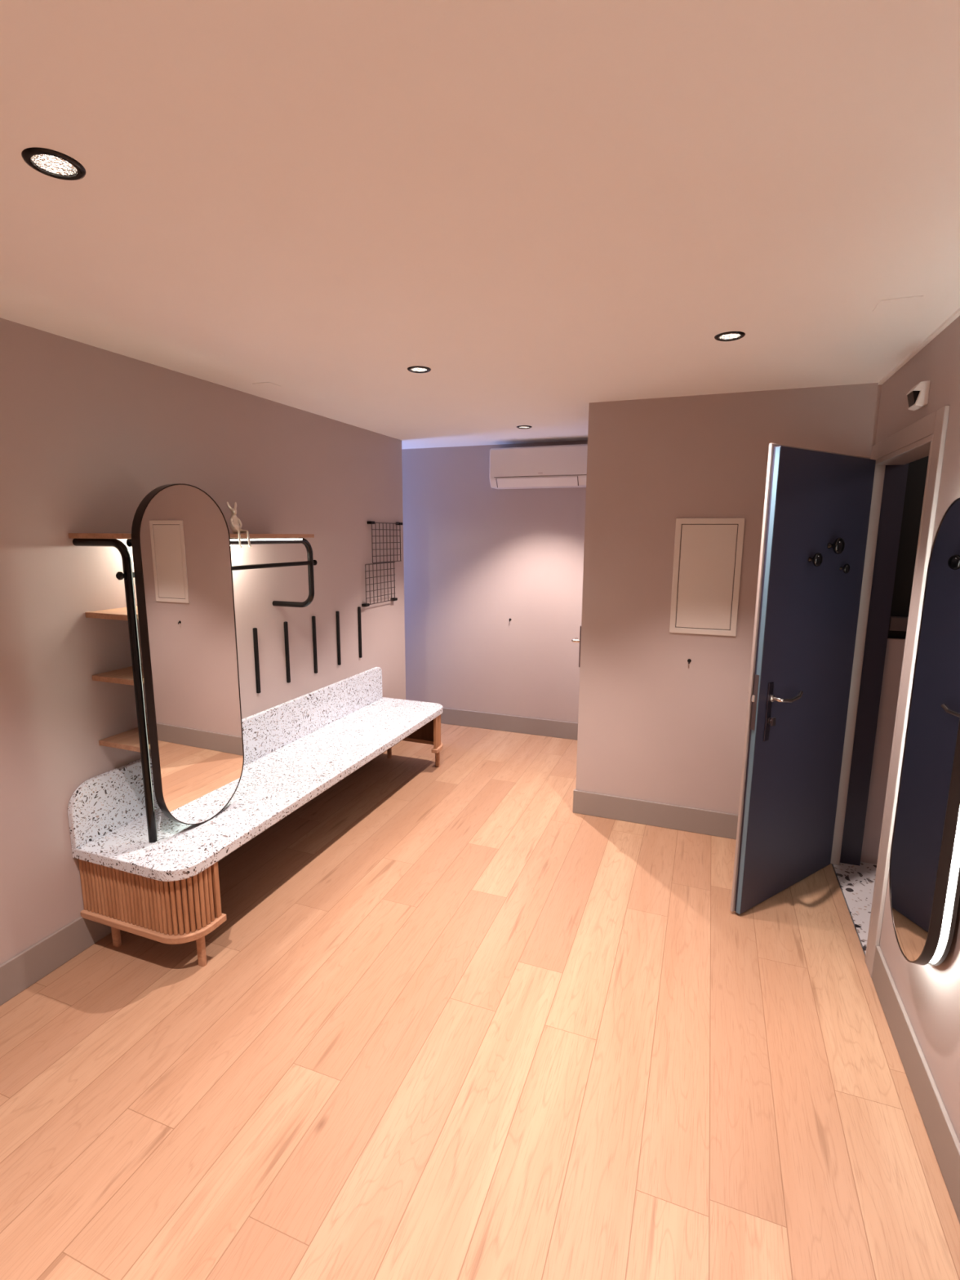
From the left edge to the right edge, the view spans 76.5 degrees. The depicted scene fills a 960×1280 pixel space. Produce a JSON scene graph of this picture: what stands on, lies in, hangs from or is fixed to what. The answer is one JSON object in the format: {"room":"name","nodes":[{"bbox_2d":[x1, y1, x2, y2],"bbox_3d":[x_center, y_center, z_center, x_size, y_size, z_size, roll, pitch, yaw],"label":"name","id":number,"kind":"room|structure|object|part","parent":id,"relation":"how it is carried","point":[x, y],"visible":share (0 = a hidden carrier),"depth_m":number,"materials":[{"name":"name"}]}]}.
{"room":"entrance hall","nodes":[
{"label":"entrance hall","id":0,"kind":"room"},
{"bbox_2d":[0,317,405,964],"bbox_3d":[-1.725,0.104,2.190,0.120,2.400,5.992,4,11,20],"label":"wall","id":1,"kind":"structure","parent":0,"point":[87,432],"depth_m":2.50,"materials":[{"name":"paint"}]},
{"bbox_2d":[84,605,138,620],"bbox_3d":[-1.365,-0.132,2.607,0.234,0.022,0.510,4,11,20],"label":"wall shelf","id":2,"kind":"object","parent":1,"relation":"attached to","point":[120,614],"visible":0.24,"depth_m":2.39,"materials":[{"name":"brown wood"}]},
{"bbox_2d":[92,663,144,685],"bbox_3d":[-1.366,0.120,2.651,0.234,0.022,0.510,4,11,20],"label":"wall shelf","id":3,"kind":"object","parent":1,"relation":"attached to","point":[125,675],"visible":0.24,"depth_m":2.44,"materials":[{"name":"brown wood"}]},
{"bbox_2d":[98,724,150,752],"bbox_3d":[-1.367,0.390,2.698,0.234,0.022,0.510,4,11,20],"label":"wall shelf","id":4,"kind":"object","parent":1,"relation":"attached to","point":[128,740],"visible":0.24,"depth_m":2.50,"materials":[{"name":"brown wood"}]},
{"bbox_2d":[0,740,401,1005],"bbox_3d":[-1.669,1.219,2.360,0.013,0.146,5.992,4,11,20],"label":"baseboard","id":5,"kind":"structure","parent":1,"relation":"attached to","point":[20,972],"depth_m":2.35,"materials":[{"name":"paint"}]},
{"bbox_2d":[67,666,382,848],"bbox_3d":[-1.184,0.510,3.515,0.027,0.250,2.430,4,11,20],"label":"backsplash","id":6,"kind":"structure","parent":1,"relation":"attached to","point":[106,802],"depth_m":3.34,"materials":[{"name":"stone"}]},
{"bbox_2d":[253,627,261,693],"bbox_3d":[-1.226,0.114,3.347,0.014,0.366,0.021,4,11,20],"label":"wall bar","id":7,"kind":"object","parent":1,"relation":"attached to","point":[255,629],"visible":1,"depth_m":3.34,"materials":[{"name":"black metal"}]},
{"bbox_2d":[284,621,290,683],"bbox_3d":[-1.135,0.073,3.586,0.014,0.366,0.021,4,11,20],"label":"wall bar","id":8,"kind":"object","parent":1,"relation":"attached to","point":[286,624],"visible":1,"depth_m":3.58,"materials":[{"name":"black metal"}]},
{"bbox_2d":[311,615,317,673],"bbox_3d":[-1.040,0.030,3.835,0.014,0.366,0.021,4,11,20],"label":"wall bar","id":9,"kind":"object","parent":1,"relation":"attached to","point":[313,618],"visible":1,"depth_m":3.83,"materials":[{"name":"black metal"}]},
{"bbox_2d":[335,611,341,665],"bbox_3d":[-0.948,-0.011,4.077,0.014,0.366,0.021,4,11,20],"label":"wall bar","id":10,"kind":"object","parent":1,"relation":"attached to","point":[338,634],"visible":1,"depth_m":4.07,"materials":[{"name":"black metal"}]},
{"bbox_2d":[357,606,362,657],"bbox_3d":[-0.853,-0.054,4.325,0.014,0.366,0.021,4,11,20],"label":"wall bar","id":11,"kind":"object","parent":1,"relation":"attached to","point":[358,607],"visible":1,"depth_m":4.32,"materials":[{"name":"black metal"}]},
{"bbox_2d":[361,561,397,606],"bbox_3d":[-0.743,-0.422,4.522,0.036,0.300,0.472,4,11,20],"label":"grid","id":12,"kind":"object","parent":1,"relation":"attached to","point":[394,598],"visible":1,"depth_m":4.51,"materials":[{"name":"black metal"}]},
{"bbox_2d":[367,520,402,563],"bbox_3d":[-0.704,-0.734,4.567,0.036,0.300,0.477,4,11,20],"label":"grid","id":13,"kind":"object","parent":1,"relation":"attached to","point":[371,522],"visible":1,"depth_m":4.54,"materials":[{"name":"black metal"}]},
{"bbox_2d":[0,723,959,1279],"bbox_3d":[-0.801,1.310,2.287,4.300,0.001,6.440,4,11,20],"label":"floor","id":14,"kind":"structure","parent":0,"point":[453,1020],"depth_m":1.94,"materials":[{"name":"brown wood"}]},
{"bbox_2d":[67,666,442,966],"bbox_3d":[-0.929,0.748,3.470,0.567,0.700,2.450,4,11,20],"label":"bench","id":15,"kind":"object","parent":14,"relation":"on","point":[166,890],"visible":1,"depth_m":2.62,"materials":[{"name":"stone"}]},
{"bbox_3d":[-1.505,1.195,2.514,0.034,0.142,0.022,4,11,20],"label":"leg","id":16,"kind":"part","parent":15,"relation":"part of","materials":[{"name":"brown wood"}]},
{"bbox_3d":[-1.329,1.129,2.412,0.599,0.028,0.173,1,10,4],"label":"rail","id":17,"kind":"part","parent":15,"relation":"part of","materials":[{"name":"brown wood"}]},
{"bbox_2d":[131,483,244,824],"bbox_3d":[-1.200,0.081,2.544,0.054,1.425,0.452,4,11,21],"label":"mirror","id":18,"kind":"object","parent":15,"relation":"on","point":[180,537],"visible":1,"depth_m":2.49,"materials":[{"name":"brown mirror"}]},
{"bbox_2d":[72,537,317,843],"bbox_3d":[-1.240,0.122,2.934,0.275,1.213,1.214,4,11,20],"label":"clothes rack","id":19,"kind":"object","parent":15,"relation":"on","point":[128,575],"visible":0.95,"depth_m":2.39,"materials":[{"name":"black metal"}]},
{"bbox_3d":[-1.333,-0.239,2.266,0.031,0.031,0.031,4,11,20],"label":"knob","id":20,"kind":"part","parent":19,"relation":"part of","materials":[{"name":"black metal"}]},
{"bbox_2d":[68,533,314,538],"bbox_3d":[-1.236,-0.459,2.817,0.288,0.064,1.158,4,11,20],"label":"wall shelf","id":21,"kind":"object","parent":19,"relation":"on","point":[76,535],"visible":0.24,"depth_m":2.32,"materials":[{"name":"brown wood"}]},
{"bbox_2d":[226,502,251,547],"bbox_3d":[-1.112,-0.531,2.808,0.055,0.209,0.128,-9,14,-44],"label":"rabbit figurine","id":22,"kind":"object","parent":21,"relation":"on","point":[234,522],"visible":1,"depth_m":2.81,"materials":[{"name":"beige ceramic"}]},
{"bbox_3d":[-1.122,-0.334,2.820,0.021,0.021,1.166,4,11,20],"label":"hanging rail","id":23,"kind":"part","parent":19,"relation":"part of","materials":[{"name":"black metal"}]},
{"bbox_3d":[-1.100,1.216,2.403,0.034,0.142,0.022,4,11,20],"label":"leg","id":24,"kind":"part","parent":15,"relation":"part of","materials":[{"name":"brown wood"}]},
{"bbox_3d":[-1.054,0.993,2.428,0.022,0.237,0.022,4,11,20],"label":"post","id":25,"kind":"part","parent":15,"relation":"part of","materials":[{"name":"brown wood"}]},
{"bbox_3d":[-0.932,0.672,3.458,0.560,0.045,2.450,4,11,20],"label":"seat","id":26,"kind":"part","parent":15,"relation":"part of","materials":[{"name":"stone"}]},
{"bbox_3d":[-0.691,0.828,4.645,0.034,0.142,0.022,4,11,20],"label":"leg","id":27,"kind":"part","parent":15,"relation":"part of","materials":[{"name":"brown wood"}]},
{"bbox_3d":[-0.500,0.756,4.584,0.599,0.028,0.173,8,12,36],"label":"rail","id":28,"kind":"part","parent":15,"relation":"part of","materials":[{"name":"brown wood"}]},
{"bbox_3d":[-0.319,0.662,4.354,0.022,0.237,0.022,4,11,20],"label":"post","id":29,"kind":"part","parent":15,"relation":"part of","materials":[{"name":"brown wood"}]},
{"bbox_3d":[-0.312,0.861,4.467,0.034,0.142,0.022,4,11,20],"label":"leg","id":30,"kind":"part","parent":15,"relation":"part of","materials":[{"name":"brown wood"}]},
{"bbox_2d":[0,0,959,448],"bbox_3d":[-0.738,-1.051,1.858,4.406,0.001,6.642,4,11,20],"label":"ceiling","id":31,"kind":"structure","parent":0,"point":[549,210],"depth_m":1.30,"materials":[{"name":"paint"}]},
{"bbox_2d":[21,146,85,180],"bbox_3d":[-0.837,-0.964,1.194,0.105,0.067,0.105,4,11,20],"label":"recessed light","id":32,"kind":"object","parent":31,"relation":"in","point":[50,162],"visible":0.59,"depth_m":1.21,"materials":[{"name":"black metal"}]},
{"bbox_2d":[252,382,280,388],"bbox_3d":[-1.042,-1.245,2.975,0.100,0.003,0.090,4,11,20],"label":"ceiling hatch","id":33,"kind":"object","parent":31,"relation":"attached to","point":[264,384],"visible":1,"depth_m":2.97,"materials":[{"name":"paint"}]},
{"bbox_2d":[407,365,431,373],"bbox_3d":[-0.268,-1.218,2.674,0.105,0.067,0.105,4,11,20],"label":"recessed light","id":34,"kind":"object","parent":31,"relation":"in","point":[416,369],"visible":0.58,"depth_m":2.70,"materials":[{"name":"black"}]},
{"bbox_2d":[516,425,532,428],"bbox_3d":[0.298,-1.463,4.097,0.105,0.067,0.105,4,11,20],"label":"recessed light","id":35,"kind":"object","parent":31,"relation":"in","point":[520,426],"visible":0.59,"depth_m":4.09,"materials":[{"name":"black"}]},
{"bbox_2d":[714,331,745,341],"bbox_3d":[0.906,-1.130,2.205,0.105,0.067,0.105,4,11,20],"label":"recessed light","id":36,"kind":"object","parent":31,"relation":"in","point":[729,335],"visible":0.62,"depth_m":2.23,"materials":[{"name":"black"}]},
{"bbox_2d":[872,295,923,311],"bbox_3d":[1.297,-1.044,1.893,0.112,0.003,0.100,4,11,20],"label":"ceiling hatch","id":37,"kind":"object","parent":31,"relation":"attached to","point":[906,302],"visible":1,"depth_m":1.89,"materials":[{"name":"paint"}]},
{"bbox_2d":[401,440,587,723],"bbox_3d":[-0.230,-0.432,5.317,3.044,2.400,0.100,4,11,20],"label":"wall","id":38,"kind":"structure","parent":0,"point":[477,557],"depth_m":5.14,"materials":[{"name":"paint"}]},
{"bbox_2d":[440,707,577,740],"bbox_3d":[-0.312,0.683,5.479,2.924,0.146,0.013,4,11,20],"label":"baseboard","id":39,"kind":"structure","parent":38,"relation":"attached to","point":[538,726],"depth_m":5.26,"materials":[{"name":"paint"}]},
{"bbox_2d":[489,444,587,488],"bbox_3d":[0.495,-1.333,4.707,0.820,0.299,0.228,4,11,20],"label":"air conditioner","id":40,"kind":"object","parent":38,"relation":"attached to","point":[561,466],"visible":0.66,"depth_m":4.62,"materials":[{"name":"white plastic"}]},
{"bbox_3d":[0.456,-1.348,4.600,0.808,0.203,0.005,4,11,20],"label":"panel","id":41,"kind":"part","parent":40,"relation":"part of","materials":[{"name":"white plastic"}]},
{"bbox_2d":[575,382,928,864],"bbox_3d":[1.858,-0.039,3.120,2.676,2.400,0.127,4,11,20],"label":"wall","id":42,"kind":"structure","parent":0,"point":[654,725],"depth_m":3.34,"materials":[{"name":"paint"}]},
{"bbox_2d":[572,790,737,839],"bbox_3d":[1.225,1.036,3.500,1.395,0.146,0.013,4,11,20],"label":"baseboard","id":43,"kind":"structure","parent":42,"relation":"attached to","point":[717,824],"depth_m":3.56,"materials":[{"name":"paint"}]},
{"bbox_2d":[669,518,745,636],"bbox_3d":[1.213,-0.337,3.270,0.342,0.622,0.010,4,11,20],"label":"electrical panel","id":44,"kind":"object","parent":42,"relation":"attached to","point":[708,555],"visible":1,"depth_m":3.27,"materials":[{"name":"white metal"}]},
{"bbox_2d":[888,616,908,631],"bbox_3d":[2.356,-0.058,2.852,0.760,0.065,0.058,4,11,20],"label":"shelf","id":45,"kind":"object","parent":42,"relation":"attached to","point":[896,623],"visible":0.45,"depth_m":2.94,"materials":[{"name":"brown wood"}]},
{"bbox_2d":[831,861,876,955],"bbox_3d":[2.361,1.266,2.731,1.294,0.029,1.900,4,11,20],"label":"floor","id":46,"kind":"structure","parent":0,"point":[856,882],"depth_m":2.94,"materials":[{"name":"stone"}]},
{"bbox_2d":[840,315,959,1142],"bbox_3d":[1.065,0.371,0.741,0.128,2.400,5.200,4,11,20],"label":"wall","id":47,"kind":"structure","parent":0,"point":[930,994],"depth_m":2.23,"materials":[{"name":"paint"}]},
{"bbox_2d":[730,443,875,914],"bbox_3d":[1.484,0.191,2.784,0.815,2.034,0.171,-6,12,-33],"label":"door","id":48,"kind":"structure","parent":47,"relation":"in","point":[816,512],"depth_m":2.71,"materials":[{"name":"blue paint"}]},
{"bbox_3d":[1.160,0.264,2.572,0.004,0.240,0.018,-6,12,-33],"label":"lock plate","id":49,"kind":"part","parent":48,"relation":"part of","materials":[{"name":"metal"}]},
{"bbox_3d":[1.237,0.309,2.610,0.036,0.260,0.006,-6,12,-33],"label":"handle plate","id":50,"kind":"part","parent":48,"relation":"part of","materials":[{"name":"black metal"}]},
{"bbox_3d":[1.323,0.246,2.619,0.196,0.036,0.061,-6,12,-33],"label":"handle","id":51,"kind":"part","parent":48,"relation":"part of","materials":[{"name":"metal"}]},
{"bbox_2d":[830,433,933,963],"bbox_3d":[1.753,0.233,2.623,0.124,2.035,0.830,4,11,20],"label":"trim","id":52,"kind":"structure","parent":47,"relation":"attached to","point":[920,449],"depth_m":2.91,"materials":[{"name":"paint"}]},
{"bbox_2d":[866,404,950,977],"bbox_3d":[1.702,0.192,2.634,0.014,2.112,0.997,4,11,20],"label":"trim","id":53,"kind":"structure","parent":47,"relation":"attached to","point":[935,423],"depth_m":2.19,"materials":[{"name":"paint"}]},
{"bbox_2d":[871,945,959,1223],"bbox_3d":[0.799,1.564,0.450,0.013,0.146,4.097,4,11,20],"label":"baseboard","id":54,"kind":"structure","parent":47,"relation":"attached to","point":[943,1138],"depth_m":1.81,"materials":[{"name":"paint"}]},
{"bbox_2d":[906,380,930,410],"bbox_3d":[1.617,-0.902,2.252,0.051,0.088,0.090,4,11,20],"label":"sensor","id":55,"kind":"object","parent":47,"relation":"attached to","point":[917,397],"visible":1,"depth_m":2.22,"materials":[{"name":"white plastic"}]},
{"bbox_2d":[877,307,959,385],"bbox_3d":[1.268,-0.930,1.254,0.016,0.010,3.502,4,11,20],"label":"trim","id":56,"kind":"structure","parent":47,"relation":"attached to","point":[957,313],"depth_m":2.27,"materials":[{"name":"paint"}]},
{"bbox_2d":[888,497,959,965],"bbox_3d":[1.348,0.289,1.786,0.057,1.382,0.462,4,11,22],"label":"wall mirror","id":57,"kind":"object","parent":47,"relation":"attached to","point":[924,871],"visible":1,"depth_m":1.76,"materials":[{"name":"brown mirror"}]},
{"bbox_3d":[1.370,0.291,1.777,0.010,1.370,0.450,4,11,22],"label":"plate","id":58,"kind":"part","parent":57,"relation":"part of","materials":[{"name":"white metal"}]},
{"bbox_3d":[0.893,-0.231,4.196,0.100,2.400,1.240,4,11,20],"label":"wall","id":59,"kind":"structure","parent":0,"visible":0},
{"bbox_2d":[571,475,586,786],"bbox_3d":[0.718,-0.015,4.011,0.071,2.025,0.850,4,11,20],"label":"door","id":60,"kind":"structure","parent":59,"relation":"in","point":[574,640],"depth_m":3.63,"materials":[{"name":"paint"}]},
{"bbox_3d":[0.592,-0.001,3.694,0.057,0.023,0.129,4,11,20],"label":"handle","id":61,"kind":"part","parent":60,"relation":"part of","materials":[{"name":"metal"}]},
{"bbox_3d":[0.602,0.037,3.637,0.010,0.250,0.038,4,11,20],"label":"handle plate","id":62,"kind":"part","parent":60,"relation":"part of","materials":[{"name":"metal"}]}
]}

